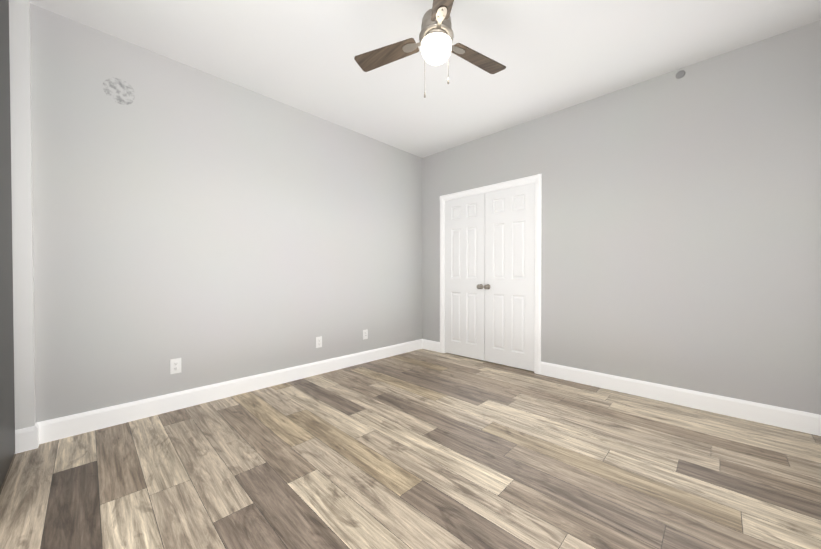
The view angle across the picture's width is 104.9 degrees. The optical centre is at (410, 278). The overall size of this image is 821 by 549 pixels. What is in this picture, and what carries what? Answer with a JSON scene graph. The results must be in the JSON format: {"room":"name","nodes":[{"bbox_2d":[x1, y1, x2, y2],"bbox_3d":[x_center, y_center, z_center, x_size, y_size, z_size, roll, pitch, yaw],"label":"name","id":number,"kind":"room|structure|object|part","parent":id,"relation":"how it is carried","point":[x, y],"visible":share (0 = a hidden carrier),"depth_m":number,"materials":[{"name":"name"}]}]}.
{"room":"empty bedroom","nodes":[
{"label":"empty bedroom","id":0,"kind":"room"},
{"bbox_2d":[9,0,421,429],"bbox_3d":[-1.200,-0.337,3.124,0.180,2.700,4.100,1,1,44],"label":"wall","id":1,"kind":"structure","parent":0,"point":[207,229],"depth_m":2.45,"materials":[{"name":"grey paint"}]},
{"bbox_2d":[0,0,14,488],"bbox_3d":[-2.050,-0.304,1.552,0.760,2.650,0.035,1,1,44],"label":"door leaf","id":2,"kind":"structure","parent":1,"relation":"in","point":[7,426],"depth_m":1.69,"materials":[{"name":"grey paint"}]},
{"bbox_2d":[15,421,42,453],"bbox_3d":[-2.357,0.960,1.811,0.014,0.135,0.284,1,1,44],"label":"baseboard","id":3,"kind":"structure","parent":1,"relation":"attached to","point":[35,436],"depth_m":1.88,"materials":[{"name":"white wood"}]},
{"bbox_2d":[102,77,134,104],"bbox_3d":[-2.038,-1.308,2.207,0.001,0.174,0.168,1,1,44],"label":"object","id":4,"kind":"structure","parent":1,"relation":"attached to","point":[120,91],"depth_m":2.21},
{"bbox_2d":[170,358,180,373],"bbox_3d":[-1.821,0.681,2.449,0.008,0.114,0.070,1,1,44],"label":"electrical outlet","id":5,"kind":"object","parent":1,"relation":"attached to","point":[175,365],"visible":1,"depth_m":2.44,"materials":[{"name":"white plastic"}]},
{"bbox_2d":[36,339,422,442],"bbox_3d":[-1.063,0.944,3.214,0.030,0.135,3.560,1,1,44],"label":"baseboard","id":6,"kind":"structure","parent":1,"relation":"attached to","point":[80,423],"depth_m":2.54,"materials":[{"name":"white wood"}]},
{"bbox_2d":[316,336,321,347],"bbox_3d":[-0.965,0.673,3.328,0.008,0.114,0.070,1,1,44],"label":"electrical outlet","id":7,"kind":"object","parent":1,"relation":"attached to","point":[318,342],"visible":1,"depth_m":3.32,"materials":[{"name":"white plastic"}]},
{"bbox_2d":[363,329,367,339],"bbox_3d":[-0.538,0.670,3.766,0.008,0.114,0.070,1,1,44],"label":"electrical outlet","id":8,"kind":"object","parent":1,"relation":"attached to","point":[365,334],"visible":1,"depth_m":3.76,"materials":[{"name":"white plastic"}]},
{"bbox_2d":[0,349,820,548],"bbox_3d":[0.097,1.077,1.877,3.800,0.100,4.100,1,1,44],"label":"floor","id":9,"kind":"structure","parent":0,"point":[422,449],"depth_m":1.67,"materials":[{"name":"wood"}]},
{"bbox_2d":[29,0,820,157],"bbox_3d":[0.097,-1.723,1.845,3.800,0.100,4.100,1,1,44],"label":"ceiling","id":10,"kind":"structure","parent":0,"point":[552,56],"depth_m":2.28,"materials":[{"name":"white paint"}]},
{"bbox_2d":[354,0,505,97],"bbox_3d":[0.162,-1.348,1.881,0.955,0.650,0.930,1,1,44],"label":"ceiling fan","id":11,"kind":"object","parent":10,"relation":"hanging from","point":[436,35],"visible":1,"depth_m":1.82,"materials":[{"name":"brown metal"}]},
{"bbox_3d":[0.147,-1.286,1.801,0.176,0.108,0.176,1,1,44],"label":"globe","id":12,"kind":"part","parent":11,"relation":"part of","materials":[{"name":"white glass"}]},
{"bbox_2d":[422,20,820,414],"bbox_3d":[1.529,-0.339,3.245,3.680,2.700,0.120,1,1,44],"label":"wall","id":13,"kind":"structure","parent":0,"point":[681,232],"depth_m":2.52,"materials":[{"name":"grey paint"}]},
{"bbox_2d":[423,339,439,351],"bbox_3d":[0.291,0.931,4.371,0.296,0.135,0.014,1,1,44],"label":"baseboard","id":14,"kind":"structure","parent":13,"relation":"attached to","point":[427,344],"depth_m":4.36,"materials":[{"name":"white wood"}]},
{"bbox_2d":[445,193,484,360],"bbox_3d":[0.662,-0.018,3.989,0.600,2.018,0.106,1,1,44],"label":"closet door","id":15,"kind":"structure","parent":13,"relation":"in","point":[464,276],"depth_m":3.98,"materials":[{"name":"white paint"}]},
{"bbox_2d":[440,174,541,373],"bbox_3d":[0.930,-0.021,3.831,1.250,2.051,0.120,1,1,44],"label":"door frame","id":16,"kind":"structure","parent":13,"relation":"attached to","point":[444,264],"depth_m":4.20,"materials":[{"name":"white wood"}]},
{"bbox_2d":[484,183,534,370],"bbox_3d":[1.096,-0.013,3.567,0.600,2.018,0.106,1,1,44],"label":"closet door","id":17,"kind":"structure","parent":13,"relation":"in","point":[509,286],"depth_m":3.56,"materials":[{"name":"white paint"}]},
{"bbox_2d":[676,70,684,78],"bbox_3d":[2.161,-1.632,2.526,0.060,0.060,0.007,1,1,44],"label":"wall plate","id":18,"kind":"object","parent":13,"relation":"attached to","point":[680,74],"visible":1,"depth_m":2.52,"materials":[{"name":"grey plastic"}]},
{"bbox_2d":[540,362,820,435],"bbox_3d":[2.042,0.951,2.666,1.876,0.135,0.014,1,1,44],"label":"baseboard","id":19,"kind":"structure","parent":13,"relation":"attached to","point":[806,422],"depth_m":2.47,"materials":[{"name":"white wood"}]}
]}

